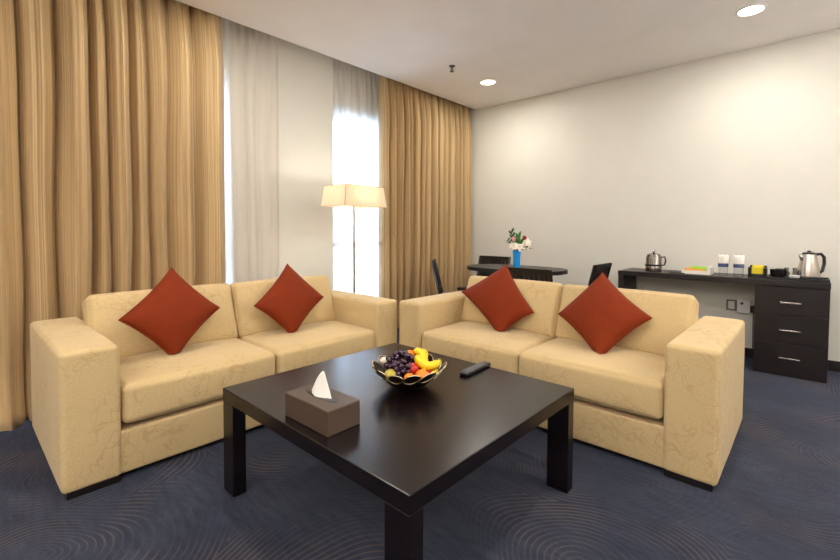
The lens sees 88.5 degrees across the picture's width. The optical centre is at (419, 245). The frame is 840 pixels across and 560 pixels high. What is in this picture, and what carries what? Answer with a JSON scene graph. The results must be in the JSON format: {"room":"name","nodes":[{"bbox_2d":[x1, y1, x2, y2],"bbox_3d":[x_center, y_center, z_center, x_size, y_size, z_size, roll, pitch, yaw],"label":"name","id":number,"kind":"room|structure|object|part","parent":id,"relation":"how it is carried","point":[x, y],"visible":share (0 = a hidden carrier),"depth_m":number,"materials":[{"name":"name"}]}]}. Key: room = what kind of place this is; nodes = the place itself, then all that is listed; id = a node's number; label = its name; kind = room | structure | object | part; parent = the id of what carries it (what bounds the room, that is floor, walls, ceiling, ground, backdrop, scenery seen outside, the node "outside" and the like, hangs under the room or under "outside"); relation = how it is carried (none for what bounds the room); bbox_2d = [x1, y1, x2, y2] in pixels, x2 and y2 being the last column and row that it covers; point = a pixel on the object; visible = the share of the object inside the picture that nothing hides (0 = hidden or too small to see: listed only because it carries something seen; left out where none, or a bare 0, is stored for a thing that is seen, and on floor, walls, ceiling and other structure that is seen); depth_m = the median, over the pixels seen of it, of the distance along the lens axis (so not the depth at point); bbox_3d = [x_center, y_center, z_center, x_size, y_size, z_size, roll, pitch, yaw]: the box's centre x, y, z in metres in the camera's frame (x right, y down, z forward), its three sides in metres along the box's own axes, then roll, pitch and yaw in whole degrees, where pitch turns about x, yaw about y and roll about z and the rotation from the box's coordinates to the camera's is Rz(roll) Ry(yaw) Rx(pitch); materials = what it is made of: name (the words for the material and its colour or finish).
{"room":"hotel room","nodes":[
{"label":"hotel room","id":0,"kind":"room"},
{"bbox_2d":[277,38,337,289],"bbox_3d":[-2.041,-0.478,3.364,0.330,2.960,7.440,2,3,42],"label":"wall","id":1,"kind":"structure","parent":0,"point":[305,76],"depth_m":4.13,"materials":[{"name":"white paint"}]},
{"bbox_2d":[221,17,278,284],"bbox_3d":[-2.470,-0.431,2.610,0.061,2.888,3.545,2,3,42],"label":"sheer curtain","id":2,"kind":"object","parent":1,"relation":"hanging from","point":[250,55],"visible":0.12,"depth_m":3.71,"materials":[{"name":"white fabric"}]},
{"bbox_2d":[333,58,378,296],"bbox_3d":[-0.258,-0.505,5.163,0.067,2.888,2.101,2,3,42],"label":"sheer curtain","id":3,"kind":"object","parent":1,"relation":"hanging from","point":[355,89],"visible":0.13,"depth_m":4.65,"materials":[{"name":"white fabric"}]},
{"bbox_2d":[0,328,839,559],"bbox_3d":[0.287,1.134,1.287,6.650,0.100,7.640,2,3,42],"label":"floor","id":4,"kind":"structure","parent":0,"point":[776,495],"depth_m":1.75,"materials":[{"name":"blue carpet"}]},
{"bbox_2d":[30,275,396,500],"bbox_3d":[-1.153,0.639,2.780,0.932,0.776,1.949,2,3,42],"label":"sofa","id":5,"kind":"object","parent":4,"relation":"on","point":[108,402],"visible":0.84,"depth_m":2.17,"materials":[{"name":"beige fabric"}]},
{"bbox_3d":[-1.737,0.725,2.146,0.929,0.606,0.221,2,3,42],"label":"armrest","id":6,"kind":"part","parent":5,"relation":"part of","materials":[{"name":"beige fabric"}]},
{"bbox_2d":[82,283,237,357],"bbox_3d":[-1.519,0.457,2.583,0.300,0.403,0.780,2,3,42],"label":"cushion","id":7,"kind":"object","parent":5,"relation":"on","point":[102,313],"depth_m":2.38,"materials":[{"name":"beige fabric"}]},
{"bbox_2d":[118,267,219,354],"bbox_3d":[-1.391,0.360,2.412,0.239,0.453,0.478,1,2,20],"label":"throw cushion","id":8,"kind":"object","parent":5,"relation":"on","point":[173,311],"visible":1,"depth_m":2.35,"materials":[{"name":"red fabric"}]},
{"bbox_2d":[120,338,274,422],"bbox_3d":[-1.316,0.703,2.419,0.683,0.226,0.752,2,3,42],"label":"seat cushion","id":9,"kind":"object","parent":5,"relation":"on","point":[156,386],"depth_m":2.18,"materials":[{"name":"beige fabric"}]},
{"bbox_2d":[230,275,335,337],"bbox_3d":[-0.995,0.439,3.155,0.300,0.402,0.779,2,3,42],"label":"cushion","id":10,"kind":"object","parent":5,"relation":"on","point":[250,321],"depth_m":2.92,"materials":[{"name":"beige fabric"}]},
{"bbox_2d":[254,264,323,332],"bbox_3d":[-0.888,0.353,2.955,0.233,0.436,0.492,1,2,19],"label":"throw cushion","id":11,"kind":"object","parent":5,"relation":"on","point":[290,299],"visible":1,"depth_m":2.88,"materials":[{"name":"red fabric"}]},
{"bbox_2d":[237,320,373,373],"bbox_3d":[-0.807,0.684,2.978,0.683,0.226,0.753,2,3,42],"label":"seat cushion","id":12,"kind":"object","parent":5,"relation":"on","point":[315,341],"depth_m":2.79,"materials":[{"name":"beige fabric"}]},
{"bbox_3d":[-0.573,0.688,3.422,0.930,0.607,0.221,2,3,42],"label":"armrest","id":13,"kind":"part","parent":5,"relation":"part of","materials":[{"name":"beige fabric"}]},
{"bbox_2d":[320,183,386,292],"bbox_3d":[-0.600,0.228,3.925,0.358,1.525,0.488,2,3,42],"label":"floor lamp","id":14,"kind":"object","parent":4,"relation":"on","point":[344,195],"visible":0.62,"depth_m":3.79,"materials":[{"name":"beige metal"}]},
{"bbox_3d":[-0.597,-0.439,3.903,0.350,0.184,0.480,2,3,42],"label":"lamp shade","id":15,"kind":"part","parent":14,"relation":"part of","materials":[{"name":"beige fabric"}]},
{"bbox_3d":[-0.597,-0.439,3.903,0.358,0.189,0.488,2,3,42],"label":"shade trim","id":16,"kind":"part","parent":14,"relation":"part of","materials":[{"name":"beige fabric"}]},
{"bbox_2d":[223,343,573,559],"bbox_3d":[-0.091,0.840,1.872,1.116,0.445,1.037,2,3,42],"label":"coffee table","id":17,"kind":"object","parent":4,"relation":"on","point":[407,448],"visible":0.89,"depth_m":1.61,"materials":[{"name":"brown wood"}]},
{"bbox_3d":[-0.798,0.865,1.855,0.095,0.390,0.056,2,3,42],"label":"leg","id":18,"kind":"part","parent":17,"relation":"part of","materials":[{"name":"brown wood"}]},
{"bbox_2d":[285,371,359,436],"bbox_3d":[-0.353,0.538,1.547,0.260,0.178,0.140,2,3,41],"label":"tissue box","id":19,"kind":"object","parent":17,"relation":"on","point":[323,409],"visible":1,"depth_m":1.50,"materials":[{"name":"brown leather"}]},
{"bbox_3d":[-0.045,0.891,1.169,0.095,0.390,0.056,2,3,42],"label":"leg","id":20,"kind":"part","parent":17,"relation":"part of","materials":[{"name":"brown wood"}]},
{"bbox_2d":[371,353,446,389],"bbox_3d":[-0.051,0.564,1.888,0.336,0.105,0.336,2,3,42],"label":"fruit bowl","id":21,"kind":"object","parent":17,"relation":"on","point":[413,382],"visible":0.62,"depth_m":1.79,"materials":[{"name":"brown metal"}]},
{"bbox_3d":[-0.189,0.540,1.923,0.039,0.046,0.068,2,3,42],"label":"panel","id":22,"kind":"part","parent":21,"relation":"part of","materials":[{"name":"brown metal"}]},
{"bbox_3d":[-0.160,0.540,1.790,0.068,0.046,0.042,2,3,42],"label":"panel","id":23,"kind":"part","parent":21,"relation":"part of","materials":[{"name":"brown metal"}]},
{"bbox_2d":[380,357,386,364],"bbox_3d":[-0.157,0.512,1.908,0.044,0.034,0.038,2,3,42],"label":"lychee","id":24,"kind":"object","parent":21,"relation":"in","point":[383,359],"visible":0.57,"depth_m":1.89,"materials":[{"name":"beige food"}]},
{"bbox_2d":[384,368,395,381],"bbox_3d":[-0.124,0.544,1.811,0.054,0.056,0.064,1,2,14],"label":"pear","id":25,"kind":"object","parent":21,"relation":"in","point":[389,372],"visible":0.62,"depth_m":1.79,"materials":[{"name":"yellow food"}]},
{"bbox_3d":[-0.101,0.548,1.755,0.068,0.046,0.038,2,3,42],"label":"panel","id":26,"kind":"part","parent":21,"relation":"part of","materials":[{"name":"brown metal"}]},
{"bbox_2d":[384,349,414,377],"bbox_3d":[-0.082,0.520,1.880,0.155,0.124,0.171,0,2,-9],"label":"grape bunch","id":27,"kind":"object","parent":21,"relation":"in","point":[401,367],"visible":0.77,"depth_m":1.84,"materials":[{"name":"purple food"}]},
{"bbox_3d":[-0.050,0.582,1.889,0.268,0.058,0.268,2,3,42],"label":"dish","id":28,"kind":"part","parent":21,"relation":"part of","materials":[{"name":"brown metal"}]},
{"bbox_3d":[-0.033,0.545,1.743,0.069,0.046,0.038,1,2,17],"label":"panel","id":29,"kind":"part","parent":21,"relation":"part of","materials":[{"name":"brown metal"}]},
{"bbox_2d":[409,362,418,373],"bbox_3d":[-0.029,0.523,1.842,0.053,0.054,0.053,-1,2,-39],"label":"apple","id":30,"kind":"object","parent":21,"relation":"in","point":[414,367],"visible":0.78,"depth_m":1.82,"materials":[{"name":"red food"}]},
{"bbox_2d":[413,347,427,369],"bbox_3d":[0.011,0.500,1.886,0.046,0.080,0.149,0,2,-19],"label":"banana","id":31,"kind":"object","parent":21,"relation":"in","point":[418,351],"visible":0.68,"depth_m":1.90,"materials":[{"name":"yellow food"}]},
{"bbox_2d":[415,369,427,377],"bbox_3d":[0.009,0.548,1.804,0.058,0.054,0.058,2,3,42],"label":"orange","id":32,"kind":"object","parent":21,"relation":"in","point":[421,372],"visible":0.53,"depth_m":1.79,"materials":[{"name":"orange food"}]},
{"bbox_2d":[414,355,441,369],"bbox_3d":[0.029,0.506,1.866,0.118,0.051,0.091,1,2,12],"label":"banana","id":33,"kind":"object","parent":21,"relation":"in","point":[432,365],"visible":0.94,"depth_m":1.84,"materials":[{"name":"yellow food"}]},
{"bbox_3d":[0.033,0.543,1.765,0.070,0.046,0.038,0,2,-11],"label":"panel","id":34,"kind":"part","parent":21,"relation":"part of","materials":[{"name":"brown metal"}]},
{"bbox_2d":[459,361,490,376],"bbox_3d":[0.271,0.600,2.099,0.046,0.023,0.225,2,2,39],"label":"remote control","id":35,"kind":"object","parent":17,"relation":"on","point":[479,366],"visible":1,"depth_m":2.07,"materials":[{"name":"black plastic"}]},
{"bbox_3d":[0.615,0.870,1.892,0.095,0.390,0.056,2,3,42],"label":"leg","id":36,"kind":"part","parent":17,"relation":"part of","materials":[{"name":"brown wood"}]},
{"bbox_2d":[431,259,448,293],"bbox_3d":[0.369,0.567,4.607,0.491,0.812,0.470,0,2,3],"label":"dining chair","id":37,"kind":"object","parent":4,"relation":"on","point":[434,263],"visible":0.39,"depth_m":4.39,"materials":[{"name":"black wood"}]},
{"bbox_3d":[0.176,0.572,4.404,0.130,0.812,0.038,0,2,3],"label":"leg","id":38,"kind":"part","parent":37,"relation":"part of","materials":[{"name":"black wood"}]},
{"bbox_3d":[0.202,0.558,4.832,0.130,0.812,0.038,0,2,3],"label":"leg","id":39,"kind":"part","parent":37,"relation":"part of","materials":[{"name":"black wood"}]},
{"bbox_2d":[457,255,510,290],"bbox_3d":[0.785,0.546,5.264,0.470,0.812,0.491,2,3,42],"label":"dining chair","id":40,"kind":"object","parent":4,"relation":"on","point":[482,259],"visible":0.34,"depth_m":5.40,"materials":[{"name":"black wood"}]},
{"bbox_3d":[0.751,0.529,5.226,0.470,0.030,0.390,2,3,42],"label":"seat","id":41,"kind":"part","parent":40,"relation":"part of","materials":[{"name":"black wood"}]},
{"bbox_3d":[0.937,0.156,5.416,0.430,0.039,0.035,2,3,42],"label":"backrest","id":42,"kind":"part","parent":40,"relation":"part of","materials":[{"name":"black wood"}]},
{"bbox_2d":[467,264,567,279],"bbox_3d":[0.980,0.604,4.471,1.060,0.752,0.640,2,3,42],"label":"dining table","id":43,"kind":"object","parent":4,"relation":"on","point":[486,269],"visible":0.29,"depth_m":4.44,"materials":[{"name":"black wood"}]},
{"bbox_2d":[513,250,520,267],"bbox_3d":[0.971,0.140,4.324,0.082,0.186,0.082,2,3,42],"label":"vase","id":44,"kind":"object","parent":43,"relation":"on","point":[516,254],"visible":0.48,"depth_m":4.29,"materials":[{"name":"blue glass"}]},
{"bbox_2d":[509,228,515,240],"bbox_3d":[0.929,0.018,4.322,0.084,0.390,0.013,0,2,2],"label":"leaf sprig","id":45,"kind":"object","parent":44,"relation":"in","point":[512,230],"visible":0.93,"depth_m":4.32,"materials":[{"name":"green plant"}]},
{"bbox_2d":[508,241,517,249],"bbox_3d":[0.925,0.086,4.293,0.094,0.256,0.061,0,2,-1],"label":"lily","id":46,"kind":"object","parent":44,"relation":"in","point":[511,244],"visible":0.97,"depth_m":4.29,"materials":[{"name":"white plant"}]},
{"bbox_2d":[515,231,520,242],"bbox_3d":[0.982,0.035,4.323,0.064,0.356,0.012,0,2,0],"label":"leaf sprig","id":47,"kind":"object","parent":44,"relation":"in","point":[518,235],"visible":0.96,"depth_m":4.32,"materials":[{"name":"green plant"}]},
{"bbox_2d":[514,243,524,251],"bbox_3d":[0.984,0.087,4.283,0.114,0.255,0.070,1,2,14],"label":"lily","id":48,"kind":"object","parent":44,"relation":"in","point":[519,248],"visible":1,"depth_m":4.28,"materials":[{"name":"white plant"}]},
{"bbox_2d":[520,242,529,249],"bbox_3d":[1.042,0.086,4.301,0.132,0.257,0.065,0,2,-8],"label":"lily","id":49,"kind":"object","parent":44,"relation":"in","point":[524,245],"visible":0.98,"depth_m":4.30,"materials":[{"name":"white plant"}]},
{"bbox_2d":[523,238,531,244],"bbox_3d":[1.054,0.068,4.317,0.150,0.292,0.059,0,2,-16],"label":"lily","id":50,"kind":"object","parent":44,"relation":"in","point":[527,240],"visible":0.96,"depth_m":4.32,"materials":[{"name":"white plant"}]},
{"bbox_2d":[508,267,552,281],"bbox_3d":[1.055,0.595,3.854,0.470,0.812,0.491,2,3,42],"label":"dining chair","id":51,"kind":"object","parent":4,"relation":"on","point":[528,273],"visible":0.09,"depth_m":3.64,"materials":[{"name":"black wood"}]},
{"bbox_3d":[0.906,0.214,3.676,0.430,0.039,0.035,2,3,42],"label":"backrest","id":52,"kind":"part","parent":51,"relation":"part of","materials":[{"name":"black wood"}]},
{"bbox_3d":[1.092,0.605,3.576,0.038,0.812,0.130,2,3,42],"label":"leg","id":53,"kind":"part","parent":51,"relation":"part of","materials":[{"name":"black wood"}]},
{"bbox_2d":[399,276,744,491],"bbox_3d":[0.867,0.647,2.827,1.949,0.776,0.932,2,3,42],"label":"sofa","id":54,"kind":"object","parent":4,"relation":"on","point":[668,395],"visible":0.86,"depth_m":2.25,"materials":[{"name":"beige fabric"}]},
{"bbox_3d":[0.229,0.692,3.412,0.221,0.606,0.929,2,3,42],"label":"armrest","id":55,"kind":"part","parent":54,"relation":"part of","materials":[{"name":"beige fabric"}]},
{"bbox_2d":[422,321,554,373],"bbox_3d":[0.503,0.692,2.991,0.752,0.226,0.683,2,3,42],"label":"seat cushion","id":56,"kind":"object","parent":54,"relation":"on","point":[471,341],"depth_m":2.79,"materials":[{"name":"beige fabric"}]},
{"bbox_2d":[461,264,533,331],"bbox_3d":[0.556,0.358,3.092,0.258,0.431,0.575,-1,2,-28],"label":"throw cushion","id":57,"kind":"object","parent":54,"relation":"on","point":[497,296],"visible":1,"depth_m":2.99,"materials":[{"name":"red fabric"}]},
{"bbox_2d":[461,276,563,337],"bbox_3d":[0.676,0.448,3.187,0.780,0.403,0.300,2,3,42],"label":"cushion","id":58,"kind":"object","parent":54,"relation":"on","point":[544,298],"depth_m":2.95,"materials":[{"name":"beige fabric"}]},
{"bbox_2d":[519,338,664,418],"bbox_3d":[1.062,0.710,2.483,0.753,0.226,0.683,2,3,42],"label":"seat cushion","id":59,"kind":"object","parent":54,"relation":"on","point":[627,381],"depth_m":2.23,"materials":[{"name":"beige fabric"}]},
{"bbox_2d":[558,272,651,353],"bbox_3d":[1.089,0.384,2.581,0.305,0.419,0.463,0,2,-15],"label":"throw cushion","id":60,"kind":"object","parent":54,"relation":"on","point":[601,314],"visible":1,"depth_m":2.48,"materials":[{"name":"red fabric"}]},
{"bbox_2d":[555,284,698,355],"bbox_3d":[1.249,0.467,2.663,0.779,0.402,0.300,2,3,42],"label":"cushion","id":61,"kind":"object","parent":54,"relation":"on","point":[671,314],"depth_m":2.46,"materials":[{"name":"beige fabric"}]},
{"bbox_3d":[1.506,0.737,2.249,0.221,0.607,0.930,2,3,42],"label":"armrest","id":62,"kind":"part","parent":54,"relation":"part of","materials":[{"name":"beige fabric"}]},
{"bbox_2d":[588,263,611,285],"bbox_3d":[1.617,0.580,4.373,0.491,0.812,0.470,2,3,41],"label":"dining chair","id":63,"kind":"object","parent":4,"relation":"on","point":[597,269],"visible":0.15,"depth_m":4.15,"materials":[{"name":"black wood"}]},
{"bbox_3d":[1.610,0.590,4.093,0.130,0.812,0.038,2,3,41],"label":"leg","id":64,"kind":"part","parent":63,"relation":"part of","materials":[{"name":"black wood"}]},
{"bbox_3d":[1.786,0.200,4.213,0.035,0.039,0.430,2,3,41],"label":"backrest","id":65,"kind":"part","parent":63,"relation":"part of","materials":[{"name":"black wood"}]},
{"bbox_2d":[618,268,830,383],"bbox_3d":[2.618,0.634,3.851,1.503,0.750,0.458,2,3,42],"label":"desk","id":66,"kind":"object","parent":4,"relation":"on","point":[791,318],"visible":0.94,"depth_m":3.36,"materials":[{"name":"brown wood"}]},
{"bbox_3d":[2.091,0.637,4.350,0.048,0.705,0.431,2,3,42],"label":"panel","id":67,"kind":"part","parent":66,"relation":"part of","materials":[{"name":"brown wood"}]},
{"bbox_2d":[645,250,665,271],"bbox_3d":[2.236,0.147,4.111,0.166,0.203,0.145,-1,2,-29],"label":"press","id":68,"kind":"object","parent":66,"relation":"on","point":[653,260],"visible":1,"depth_m":4.06,"materials":[{"name":"silver metal"}]},
{"bbox_2d":[645,255,661,271],"bbox_3d":[2.227,0.173,4.107,0.141,0.151,0.141,1,2,7],"label":"pot","id":69,"kind":"object","parent":68,"relation":"on","point":[653,262],"depth_m":4.05,"materials":[{"name":"silver metal"}]},
{"bbox_3d":[2.227,0.071,4.103,0.117,0.052,0.117,1,2,7],"label":"lid","id":70,"kind":"part","parent":68,"relation":"part of","materials":[{"name":"silver metal"}]},
{"bbox_2d":[681,266,713,274],"bbox_3d":[2.519,0.221,3.909,0.220,0.070,0.180,2,3,42],"label":"tray","id":71,"kind":"object","parent":66,"relation":"on","point":[710,270],"visible":0.94,"depth_m":3.83,"materials":[{"name":"white ceramic"}]},
{"bbox_2d":[684,267,705,270],"bbox_3d":[2.498,0.216,3.908,0.160,0.017,0.110,2,2,37],"label":"leaflet","id":72,"kind":"object","parent":71,"relation":"in","point":[686,268],"visible":0.77,"depth_m":3.89,"materials":[{"name":"orange paper"}]},
{"bbox_2d":[690,266,706,269],"bbox_3d":[2.547,0.204,3.910,0.099,0.025,0.151,-1,2,-36],"label":"leaflet","id":73,"kind":"object","parent":71,"relation":"in","point":[693,267],"visible":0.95,"depth_m":3.91,"materials":[{"name":"green paper"}]},
{"bbox_2d":[718,254,728,275],"bbox_3d":[2.613,0.171,3.714,0.080,0.185,0.080,2,3,42],"label":"drinking glass","id":74,"kind":"object","parent":66,"relation":"on","point":[723,260],"visible":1,"depth_m":3.69,"materials":[{"name":"white"}]},
{"bbox_3d":[2.613,0.198,3.715,0.072,0.130,0.072,2,3,42],"label":"glass","id":75,"kind":"part","parent":74,"relation":"part of","materials":[{"name":"white"}]},
{"bbox_2d":[733,255,744,276],"bbox_3d":[2.688,0.174,3.632,0.080,0.185,0.080,2,3,42],"label":"drinking glass","id":76,"kind":"object","parent":66,"relation":"on","point":[738,261],"visible":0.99,"depth_m":3.60,"materials":[{"name":"white"}]},
{"bbox_3d":[2.687,0.201,3.633,0.072,0.130,0.072,2,3,42],"label":"glass","id":77,"kind":"part","parent":76,"relation":"part of","materials":[{"name":"white"}]},
{"bbox_2d":[748,265,767,278],"bbox_3d":[2.807,0.219,3.579,0.124,0.100,0.090,2,3,42],"label":"holder","id":78,"kind":"object","parent":66,"relation":"on","point":[750,275],"visible":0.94,"depth_m":3.55,"materials":[{"name":"black plastic"}]},
{"bbox_2d":[751,267,762,273],"bbox_3d":[2.786,0.222,3.559,0.076,0.081,0.010,2,3,42],"label":"packet","id":79,"kind":"object","parent":78,"relation":"in","point":[754,270],"visible":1,"depth_m":3.56,"materials":[{"name":"yellow paper"}]},
{"bbox_3d":[2.864,0.882,3.344,0.128,0.012,0.028,2,3,42],"label":"handle","id":80,"kind":"part","parent":66,"relation":"part of","materials":[{"name":"silver metal"}]},
{"bbox_3d":[2.865,0.664,3.336,0.128,0.012,0.028,2,3,42],"label":"handle","id":81,"kind":"part","parent":66,"relation":"part of","materials":[{"name":"silver metal"}]},
{"bbox_3d":[2.876,0.897,3.360,0.441,0.255,0.021,2,3,42],"label":"drawer","id":82,"kind":"part","parent":66,"relation":"part of","materials":[{"name":"brown wood"}]},
{"bbox_3d":[2.866,0.447,3.329,0.128,0.012,0.028,2,3,42],"label":"handle","id":83,"kind":"part","parent":66,"relation":"part of","materials":[{"name":"silver metal"}]},
{"bbox_3d":[2.877,0.656,3.352,0.441,0.220,0.021,2,3,42],"label":"drawer","id":84,"kind":"part","parent":66,"relation":"part of","materials":[{"name":"brown wood"}]},
{"bbox_3d":[2.878,0.436,3.345,0.441,0.213,0.021,2,3,42],"label":"drawer","id":85,"kind":"part","parent":66,"relation":"part of","materials":[{"name":"brown wood"}]},
{"bbox_2d":[765,274,829,282],"bbox_3d":[3.018,0.264,3.449,0.380,0.020,0.260,2,3,42],"label":"serving tray","id":86,"kind":"object","parent":66,"relation":"on","point":[824,279],"visible":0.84,"depth_m":3.37,"materials":[{"name":"black plastic"}]},
{"bbox_2d":[770,269,783,276],"bbox_3d":[2.893,0.229,3.501,0.078,0.068,0.078,0,2,-3],"label":"cup","id":87,"kind":"object","parent":86,"relation":"on","point":[773,272],"visible":0.82,"depth_m":3.48,"materials":[{"name":"black ceramic"}]},
{"bbox_2d":[775,268,789,276],"bbox_3d":[2.975,0.228,3.547,0.078,0.068,0.078,0,2,-3],"label":"cup","id":88,"kind":"object","parent":86,"relation":"on","point":[784,271],"visible":0.61,"depth_m":3.52,"materials":[{"name":"black ceramic"}]},
{"bbox_2d":[788,275,799,277],"bbox_3d":[2.956,0.251,3.403,0.072,0.030,0.072,2,3,42],"label":"tea cup","id":89,"kind":"object","parent":86,"relation":"on","point":[790,276],"visible":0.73,"depth_m":3.39,"materials":[{"name":"white ceramic"}]},
{"bbox_2d":[792,268,797,274],"bbox_3d":[3.074,0.223,3.531,0.034,0.080,0.034,2,3,42],"label":"jar","id":90,"kind":"object","parent":86,"relation":"on","point":[794,272],"visible":0.71,"depth_m":3.52,"materials":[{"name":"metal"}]},
{"bbox_2d":[797,251,825,279],"bbox_3d":[3.086,0.154,3.416,0.178,0.226,0.160,-1,2,-31],"label":"electric kettle","id":91,"kind":"object","parent":86,"relation":"on","point":[808,267],"visible":0.93,"depth_m":3.38,"materials":[{"name":"silver metal"}]},
{"bbox_3d":[3.078,0.056,3.408,0.088,0.030,0.088,1,2,7],"label":"lid","id":92,"kind":"part","parent":91,"relation":"part of","materials":[{"name":"black plastic"}]},
{"bbox_3d":[3.160,0.144,3.400,0.077,0.174,0.023,1,2,7],"label":"handle","id":93,"kind":"part","parent":91,"relation":"part of","materials":[{"name":"black plastic"}]},
{"bbox_2d":[176,0,839,109],"bbox_3d":[0.504,-1.790,1.004,6.100,0.250,7.640,2,3,42],"label":"ceiling","id":94,"kind":"structure","parent":0,"point":[531,48],"depth_m":3.55,"materials":[{"name":"white paint"}]},
{"bbox_2d":[0,0,225,431],"bbox_3d":[-2.523,-0.418,2.224,0.366,2.889,3.109,2,3,42],"label":"curtain","id":95,"kind":"object","parent":94,"relation":"hanging from","point":[112,111],"visible":0.73,"depth_m":2.81,"materials":[{"name":"beige fabric"}]},
{"bbox_2d":[378,74,471,327],"bbox_3d":[0.139,-0.507,5.273,0.177,2.888,1.600,2,3,42],"label":"curtain","id":96,"kind":"object","parent":94,"relation":"hanging from","point":[425,138],"visible":0.84,"depth_m":5.10,"materials":[{"name":"beige fabric"}]},
{"bbox_2d":[479,79,496,84],"bbox_3d":[0.744,-1.784,4.716,0.188,0.008,0.188,2,3,42],"label":"recessed light","id":97,"kind":"object","parent":94,"relation":"in","point":[485,81],"visible":1,"depth_m":4.71,"materials":[{"name":"beige"}]},
{"bbox_2d":[735,3,766,16],"bbox_3d":[2.430,-1.724,3.163,0.188,0.008,0.188,2,3,42],"label":"recessed light","id":98,"kind":"object","parent":94,"relation":"in","point":[752,9],"visible":1,"depth_m":3.16,"materials":[{"name":"white plastic"}]},
{"bbox_2d":[469,29,839,361],"bbox_3d":[2.834,-0.476,4.021,6.650,2.960,0.100,2,3,42],"label":"wall","id":99,"kind":"structure","parent":0,"point":[692,163],"depth_m":4.20,"materials":[{"name":"white paint"}]},
{"bbox_2d":[726,299,736,310],"bbox_3d":[2.858,0.547,3.953,0.080,0.100,0.013,2,3,42],"label":"wall socket","id":100,"kind":"object","parent":99,"relation":"attached to","point":[731,304],"visible":1,"depth_m":3.95,"materials":[{"name":"grey plastic"}]},
{"bbox_2d":[737,300,750,313],"bbox_3d":[2.916,0.552,3.880,0.094,0.116,0.042,2,3,42],"label":"junction box","id":101,"kind":"object","parent":99,"relation":"attached to","point":[743,306],"visible":1,"depth_m":3.87,"materials":[{"name":"white plastic"}]},
{"bbox_2d":[750,306,754,347],"bbox_3d":[2.967,0.731,3.837,0.044,0.379,0.045,2,3,42],"label":"power cord","id":102,"kind":"object","parent":99,"relation":"attached to","point":[751,307],"visible":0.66,"depth_m":3.83,"materials":[{"name":"black plastic"}]},
{"bbox_2d":[744,348,839,371],"bbox_3d":[2.992,0.968,3.842,5.900,0.086,0.014,2,3,42],"label":"baseboard","id":103,"kind":"structure","parent":99,"relation":"attached to","point":[832,365],"depth_m":3.51,"materials":[{"name":"black wood"}]}
]}

